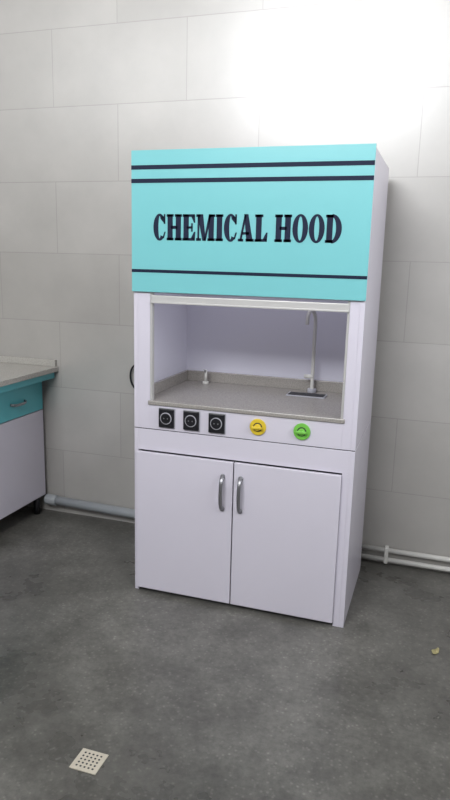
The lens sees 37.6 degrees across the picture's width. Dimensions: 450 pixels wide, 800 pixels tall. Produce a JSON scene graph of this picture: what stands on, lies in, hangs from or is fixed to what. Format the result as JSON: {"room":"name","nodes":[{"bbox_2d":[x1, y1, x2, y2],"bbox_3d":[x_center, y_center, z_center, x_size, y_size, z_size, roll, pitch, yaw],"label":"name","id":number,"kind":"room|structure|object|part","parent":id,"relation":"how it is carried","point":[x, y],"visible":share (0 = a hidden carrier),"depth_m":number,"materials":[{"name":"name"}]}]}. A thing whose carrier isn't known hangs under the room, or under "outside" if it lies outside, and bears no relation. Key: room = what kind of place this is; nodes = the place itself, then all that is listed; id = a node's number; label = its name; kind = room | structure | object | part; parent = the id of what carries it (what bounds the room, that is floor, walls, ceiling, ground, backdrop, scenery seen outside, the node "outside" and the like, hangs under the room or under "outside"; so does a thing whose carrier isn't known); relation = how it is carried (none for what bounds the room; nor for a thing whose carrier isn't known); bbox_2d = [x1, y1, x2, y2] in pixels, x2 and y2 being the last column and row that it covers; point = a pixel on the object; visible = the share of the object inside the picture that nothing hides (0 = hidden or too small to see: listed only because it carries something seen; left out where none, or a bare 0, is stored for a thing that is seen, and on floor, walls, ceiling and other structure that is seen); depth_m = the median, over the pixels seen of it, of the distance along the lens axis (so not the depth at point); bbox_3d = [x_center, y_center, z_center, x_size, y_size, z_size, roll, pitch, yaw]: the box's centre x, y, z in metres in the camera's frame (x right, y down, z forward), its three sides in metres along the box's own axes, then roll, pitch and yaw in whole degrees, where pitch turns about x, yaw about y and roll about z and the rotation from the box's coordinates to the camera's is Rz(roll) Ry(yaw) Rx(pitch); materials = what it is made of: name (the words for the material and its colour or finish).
{"room":"chemistry laboratory","nodes":[
{"label":"chemistry laboratory","id":0,"kind":"room"},
{"bbox_2d":[204,370,206,381],"bbox_3d":[-0.098,-0.126,3.383,0.014,0.060,0.014,5,13,18],"label":"stem","id":1,"kind":"object","parent":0,"point":[205,373],"depth_m":3.38,"materials":[{"name":"metal"}]},
{"bbox_2d":[0,0,449,572],"bbox_3d":[0.414,-1.296,3.299,4.450,4.300,0.150,5,13,18],"label":"wall","id":2,"kind":"structure","parent":0,"point":[85,84],"depth_m":3.41,"materials":[{"name":"tile"}]},
{"bbox_2d":[44,494,134,518],"bbox_3d":[-0.211,0.708,3.797,1.886,0.096,0.064,5,13,18],"label":"drain pipe","id":3,"kind":"object","parent":2,"relation":"attached to","point":[50,499],"visible":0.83,"depth_m":3.97,"materials":[{"name":"grey plastic"}]},
{"bbox_2d":[44,494,57,505],"bbox_3d":[-1.067,0.614,4.067,0.071,0.065,0.064,5,13,18],"label":"socket","id":4,"kind":"object","parent":3,"relation":"attached to","point":[50,499],"depth_m":4.04,"materials":[{"name":"grey plastic"}]},
{"bbox_2d":[129,365,133,387],"bbox_3d":[-0.348,-0.113,3.660,0.439,0.252,0.026,8,14,28],"label":"power cable","id":5,"kind":"object","parent":2,"relation":"attached to","point":[132,367],"visible":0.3,"depth_m":3.75,"materials":[{"name":"black plastic"}]},
{"bbox_2d":[361,544,449,571],"bbox_3d":[1.477,0.873,3.281,1.640,0.088,0.041,5,13,18],"label":"pipes","id":6,"kind":"object","parent":2,"relation":"attached to","point":[386,549],"visible":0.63,"depth_m":3.44,"materials":[{"name":"white plastic"}]},
{"bbox_2d":[0,506,449,799],"bbox_3d":[-0.341,1.279,1.677,4.450,0.100,4.720,5,13,18],"label":"floor","id":7,"kind":"structure","parent":0,"point":[185,697],"depth_m":2.48,"materials":[{"name":"concrete"}]},
{"bbox_2d":[0,355,57,519],"bbox_3d":[-1.587,0.384,3.203,0.605,0.955,1.918,5,13,18],"label":"lab bench","id":8,"kind":"object","parent":7,"relation":"on","point":[22,461],"visible":1,"depth_m":3.79,"materials":[{"name":"white laminate"}]},
{"bbox_3d":[-1.156,0.020,3.716,0.034,0.021,0.140,5,13,18],"label":"drawer handle","id":9,"kind":"part","parent":8,"relation":"part of","materials":[{"name":"metal"}]},
{"bbox_3d":[-1.197,0.019,3.665,0.018,0.187,0.614,5,13,18],"label":"drawer","id":10,"kind":"part","parent":8,"relation":"part of","materials":[{"name":"teal laminate"}]},
{"bbox_3d":[-1.206,0.377,3.741,0.018,0.535,0.614,5,13,18],"label":"door","id":11,"kind":"part","parent":8,"relation":"part of","materials":[{"name":"white laminate"}]},
{"bbox_3d":[-1.356,0.027,3.048,0.090,0.040,1.910,5,13,18],"label":"apron rail","id":12,"kind":"part","parent":8,"relation":"part of","materials":[{"name":"teal laminate"}]},
{"bbox_2d":[0,362,57,386],"bbox_3d":[-1.576,-0.029,3.115,0.605,0.030,1.918,5,13,18],"label":"countertop","id":13,"kind":"structure","parent":8,"relation":"on","point":[10,373],"depth_m":3.73,"materials":[{"name":"stone"}]},
{"bbox_2d":[69,748,108,774],"bbox_3d":[-0.428,1.138,2.080,0.092,0.004,0.088,5,13,18],"label":"floor drain","id":14,"kind":"object","parent":7,"relation":"on","point":[87,761],"visible":1,"depth_m":2.08,"materials":[{"name":"beige plastic"}]},
{"bbox_2d":[134,427,139,588],"bbox_3d":[-0.320,0.460,3.373,0.020,0.798,0.600,5,13,18],"label":"panel","id":15,"kind":"object","parent":7,"relation":"on","point":[135,428],"visible":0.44,"depth_m":3.09,"materials":[{"name":"white laminate"}]},
{"bbox_2d":[134,291,149,427],"bbox_3d":[-0.268,-0.510,3.158,0.078,1.183,0.600,5,13,18],"label":"panel","id":16,"kind":"object","parent":15,"relation":"on","point":[135,292],"depth_m":2.94,"materials":[{"name":"white metal"}]},
{"bbox_3d":[-0.357,-0.173,2.946,0.058,0.608,0.022,5,13,18],"label":"stile","id":17,"kind":"part","parent":16,"relation":"part of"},
{"bbox_2d":[150,293,153,399],"bbox_3d":[-0.322,-0.234,2.924,0.010,0.478,0.022,5,13,18],"label":"track","id":18,"kind":"object","parent":16,"relation":"attached to","point":[151,304],"visible":1,"depth_m":2.92,"materials":[{"name":"metal"}]},
{"bbox_2d":[151,295,348,310],"bbox_3d":[0.087,-0.403,2.747,0.856,0.034,0.022,5,13,18],"label":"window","id":19,"kind":"structure","parent":18,"relation":"attached to","point":[156,298],"depth_m":2.73,"materials":[{"name":"grey metal"}]},
{"bbox_2d":[150,301,348,311],"bbox_3d":[0.082,-0.387,2.736,0.856,0.007,0.008,5,13,18],"label":"sash lip","id":20,"kind":"object","parent":19,"relation":"attached to","point":[150,301],"depth_m":2.72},
{"bbox_2d":[154,293,186,381],"bbox_3d":[-0.282,-0.558,3.147,0.010,1.025,0.541,5,13,18],"label":"liner","id":21,"kind":"object","parent":16,"relation":"attached to","point":[170,320],"visible":0.14,"depth_m":3.24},
{"bbox_2d":[154,380,341,417],"bbox_3d":[0.156,-0.005,3.112,0.956,0.025,0.541,5,13,18],"label":"countertop","id":22,"kind":"structure","parent":16,"relation":"attached to","point":[188,391],"depth_m":3.06,"materials":[{"name":"grey stone"}]},
{"bbox_2d":[154,370,187,394],"bbox_3d":[-0.281,-0.084,3.246,0.015,0.053,0.535,5,13,18],"label":"ledge","id":23,"kind":"object","parent":22,"relation":"on","point":[161,385],"visible":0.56,"depth_m":3.26,"materials":[{"name":"grey stone"}]},
{"bbox_2d":[148,400,344,423],"bbox_3d":[0.076,0.047,2.842,0.880,0.019,0.030,5,13,18],"label":"worktop lip","id":24,"kind":"object","parent":22,"relation":"attached to","point":[151,402],"depth_m":2.82,"materials":[{"name":"beige stone"}]},
{"bbox_2d":[188,370,342,392],"bbox_3d":[0.239,-0.092,3.346,0.910,0.053,0.020,5,13,18],"label":"ledge","id":25,"kind":"object","parent":22,"relation":"on","point":[194,375],"visible":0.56,"depth_m":3.35,"materials":[{"name":"grey stone"}]},
{"bbox_2d":[286,391,326,398],"bbox_3d":[0.390,-0.024,3.156,0.185,0.005,0.085,5,13,18],"label":"sink","id":26,"kind":"object","parent":22,"relation":"in","point":[287,394],"visible":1,"depth_m":3.12,"materials":[{"name":"grey metal"}]},
{"bbox_2d":[288,392,324,396],"bbox_3d":[0.390,-0.026,3.155,0.171,0.001,0.071,5,13,18],"label":"sink bowl","id":27,"kind":"object","parent":26,"relation":"attached to","point":[291,393],"depth_m":3.15,"materials":[{"name":"grey metal"}]},
{"bbox_2d":[305,311,316,388],"bbox_3d":[0.405,-0.237,3.151,0.020,0.399,0.117,8,14,29],"label":"faucet column","id":28,"kind":"object","parent":22,"relation":"on","point":[308,312],"visible":0.91,"depth_m":3.18,"materials":[{"name":"metal"}]},
{"bbox_2d":[304,374,312,378],"bbox_3d":[0.410,-0.115,3.224,0.045,0.020,0.020,5,13,18],"label":"valve","id":29,"kind":"object","parent":28,"relation":"attached to","point":[308,376],"depth_m":3.22,"materials":[{"name":"metal"}]},
{"bbox_2d":[307,388,315,392],"bbox_3d":[0.425,-0.047,3.233,0.044,0.020,0.044,5,13,18],"label":"faucet base","id":30,"kind":"object","parent":22,"relation":"on","point":[309,390],"depth_m":3.22,"materials":[{"name":"grey metal"}]},
{"bbox_2d":[136,450,233,603],"bbox_3d":[-0.196,0.584,3.005,0.464,0.672,0.054,5,13,18],"label":"door","id":31,"kind":"structure","parent":15,"relation":"attached to","point":[184,539],"depth_m":3.01,"materials":[{"name":"white laminate"}]},
{"bbox_3d":[-0.016,0.412,2.901,0.017,0.161,0.040,5,13,18],"label":"handle","id":32,"kind":"part","parent":31,"relation":"part of","materials":[{"name":"silver metal"}]},
{"bbox_2d":[332,420,370,627],"bbox_3d":[0.597,0.545,3.081,0.048,0.798,0.600,5,13,18],"label":"panel","id":33,"kind":"object","parent":7,"relation":"on","point":[358,466],"depth_m":2.87,"materials":[{"name":"white laminate"}]},
{"bbox_2d":[138,428,349,473],"bbox_3d":[0.062,0.216,2.882,0.960,0.098,0.020,5,13,18],"label":"rail","id":34,"kind":"object","parent":33,"relation":"attached to","point":[304,457],"visible":1,"depth_m":2.86,"materials":[{"name":"white laminate"}]},
{"bbox_2d":[139,427,350,451],"bbox_3d":[0.064,0.166,2.873,0.960,0.008,0.014,5,13,18],"label":"front seam","id":35,"kind":"object","parent":34,"relation":"on","point":[139,427],"visible":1,"depth_m":2.85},
{"bbox_2d":[150,405,342,448],"bbox_3d":[0.073,0.112,2.853,0.864,0.110,0.028,5,13,18],"label":"control panel","id":36,"kind":"object","parent":34,"relation":"attached to","point":[280,430],"depth_m":2.81,"materials":[{"name":"white laminate"}]},
{"bbox_2d":[159,408,173,427],"bbox_3d":[-0.262,0.081,2.944,0.074,0.086,0.009,5,13,18],"label":"socket plate","id":37,"kind":"object","parent":36,"relation":"attached to","point":[161,410],"visible":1,"depth_m":2.94,"materials":[{"name":"black plastic"}]},
{"bbox_2d":[161,413,169,423],"bbox_3d":[-0.264,0.083,2.936,0.047,0.047,0.001,5,13,18],"label":"well","id":38,"kind":"object","parent":37,"relation":"in","point":[165,416],"depth_m":2.94,"materials":[{"name":"black plastic"}]},
{"bbox_2d":[159,407,174,428],"bbox_3d":[-0.260,0.080,2.950,0.080,0.092,0.005,5,13,18],"label":"surround","id":39,"kind":"object","parent":36,"relation":"attached to","point":[159,407],"depth_m":2.94,"materials":[{"name":"plastic"}]},
{"bbox_2d":[183,411,198,430],"bbox_3d":[-0.149,0.092,2.909,0.074,0.086,0.009,5,13,18],"label":"socket plate","id":40,"kind":"object","parent":36,"relation":"attached to","point":[185,413],"visible":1,"depth_m":2.90,"materials":[{"name":"black plastic"}]},
{"bbox_2d":[185,416,194,425],"bbox_3d":[-0.152,0.093,2.901,0.047,0.047,0.001,5,13,18],"label":"well","id":41,"kind":"object","parent":40,"relation":"in","point":[190,418],"depth_m":2.90,"materials":[{"name":"black plastic"}]},
{"bbox_2d":[185,415,195,426],"bbox_3d":[-0.152,0.093,2.903,0.054,0.054,0.004,5,13,18],"label":"socket ring","id":42,"kind":"object","parent":40,"relation":"attached to","point":[188,415],"depth_m":2.90,"materials":[{"name":"grey plastic"}]},
{"bbox_2d":[183,410,199,430],"bbox_3d":[-0.148,0.090,2.914,0.080,0.092,0.005,5,13,18],"label":"surround","id":43,"kind":"object","parent":36,"relation":"attached to","point":[183,410],"depth_m":2.90,"materials":[{"name":"plastic"}]},
{"bbox_2d":[208,413,224,433],"bbox_3d":[-0.036,0.102,2.873,0.074,0.086,0.009,5,13,18],"label":"socket plate","id":44,"kind":"object","parent":36,"relation":"attached to","point":[221,417],"visible":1,"depth_m":2.87,"materials":[{"name":"black plastic"}]},
{"bbox_2d":[208,412,225,433],"bbox_3d":[-0.035,0.101,2.878,0.080,0.092,0.005,5,13,18],"label":"surround","id":45,"kind":"object","parent":36,"relation":"attached to","point":[209,412],"depth_m":2.87,"materials":[{"name":"plastic"}]},
{"bbox_2d":[211,419,220,428],"bbox_3d":[-0.039,0.104,2.865,0.047,0.047,0.001,5,13,18],"label":"well","id":46,"kind":"object","parent":45,"relation":"attached to","point":[216,421],"depth_m":2.86,"materials":[{"name":"black plastic"}]},
{"bbox_3d":[0.141,0.116,2.821,0.072,0.072,0.008,5,13,18],"label":"gas knob","id":47,"kind":"part","parent":36,"relation":"part of","materials":[{"name":"yellow plastic"}]},
{"bbox_3d":[0.322,0.132,2.763,0.072,0.072,0.008,5,13,18],"label":"water knob","id":48,"kind":"part","parent":36,"relation":"part of","materials":[{"name":"green plastic"}]},
{"bbox_2d":[230,462,341,622],"bbox_3d":[0.249,0.625,2.863,0.465,0.672,0.055,5,13,18],"label":"door","id":49,"kind":"structure","parent":33,"relation":"attached to","point":[285,533],"depth_m":2.87,"materials":[{"name":"white laminate"}]},
{"bbox_3d":[0.062,0.419,2.876,0.017,0.161,0.040,5,13,18],"label":"handle","id":50,"kind":"part","parent":49,"relation":"part of","materials":[{"name":"silver metal"}]},
{"bbox_3d":[0.495,0.647,2.825,0.028,0.700,0.020,5,13,18],"label":"frame stile","id":51,"kind":"part","parent":33,"relation":"part of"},
{"bbox_2d":[341,148,388,450],"bbox_3d":[0.616,-0.428,2.876,0.058,1.183,0.600,5,13,18],"label":"panel","id":52,"kind":"object","parent":33,"relation":"on","point":[369,309],"depth_m":2.71,"materials":[{"name":"white metal"}]},
{"bbox_2d":[138,291,359,301],"bbox_3d":[0.085,-0.702,2.687,0.960,0.555,0.016,5,13,18],"label":"header","id":53,"kind":"object","parent":52,"relation":"attached to","point":[138,291],"visible":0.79,"depth_m":2.73,"materials":[{"name":"white metal"}]},
{"bbox_2d":[131,143,376,300],"bbox_3d":[0.080,-0.714,2.667,1.004,0.580,0.012,5,13,18],"label":"sign board","id":54,"kind":"object","parent":53,"relation":"attached to","point":[351,201],"visible":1,"depth_m":2.65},
{"bbox_2d":[153,214,341,242],"bbox_3d":[0.074,-0.695,2.666,0.793,0.110,0.001,5,13,18],"label":"sign lettering","id":55,"kind":"object","parent":54,"relation":"attached to","point":[210,224],"depth_m":2.66},
{"bbox_2d":[132,269,366,278],"bbox_3d":[0.073,-0.517,2.703,1.004,0.013,0.001,5,13,18],"label":"stripe","id":56,"kind":"object","parent":54,"relation":"attached to","point":[133,270],"visible":1,"depth_m":2.69,"materials":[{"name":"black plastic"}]},
{"bbox_2d":[131,175,373,182],"bbox_3d":[0.082,-0.877,2.626,1.004,0.017,0.001,5,13,18],"label":"stripe","id":57,"kind":"object","parent":54,"relation":"attached to","point":[364,177],"visible":1,"depth_m":2.61,"materials":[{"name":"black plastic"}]},
{"bbox_2d":[131,160,374,169],"bbox_3d":[0.084,-0.930,2.615,1.004,0.017,0.001,5,13,18],"label":"stripe","id":58,"kind":"object","parent":54,"relation":"attached to","point":[360,162],"visible":1,"depth_m":2.60,"materials":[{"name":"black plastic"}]},
{"bbox_2d":[341,301,350,418],"bbox_3d":[0.488,-0.159,2.665,0.010,0.478,0.022,5,13,18],"label":"track","id":59,"kind":"object","parent":52,"relation":"attached to","point":[348,313],"visible":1,"depth_m":2.66,"materials":[{"name":"metal"}]},
{"bbox_3d":[0.509,-0.093,2.670,0.038,0.608,0.022,5,13,18],"label":"stile","id":60,"kind":"part","parent":52,"relation":"part of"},
{"bbox_2d":[431,648,438,653],"bbox_3d":[0.865,1.031,2.714,0.027,0.012,0.055,11,15,38],"label":"dry leaf","id":61,"kind":"object","parent":7,"relation":"on","point":[434,651],"visible":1,"depth_m":2.71,"materials":[{"name":"beige plant"}]},
{"bbox_3d":[0.251,-0.132,3.372,0.960,1.985,0.018,5,13,18],"label":"panel","id":62,"kind":"object","parent":7,"relation":"on","visible":0},
{"bbox_2d":[186,294,347,381],"bbox_3d":[0.256,-0.569,3.261,0.940,1.025,0.015,5,13,18],"label":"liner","id":63,"kind":"object","parent":62,"relation":"attached to","point":[238,340],"visible":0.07,"depth_m":3.33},
{"bbox_3d":[0.137,0.873,3.308,0.960,0.040,0.550,5,13,18],"label":"base panel","id":64,"kind":"object","parent":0,"visible":0},
{"bbox_2d":[140,449,341,606],"bbox_3d":[0.045,0.582,2.980,0.932,0.660,0.008,5,13,18],"label":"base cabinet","id":65,"kind":"object","parent":64,"relation":"on","point":[234,461],"visible":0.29,"depth_m":2.90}
]}

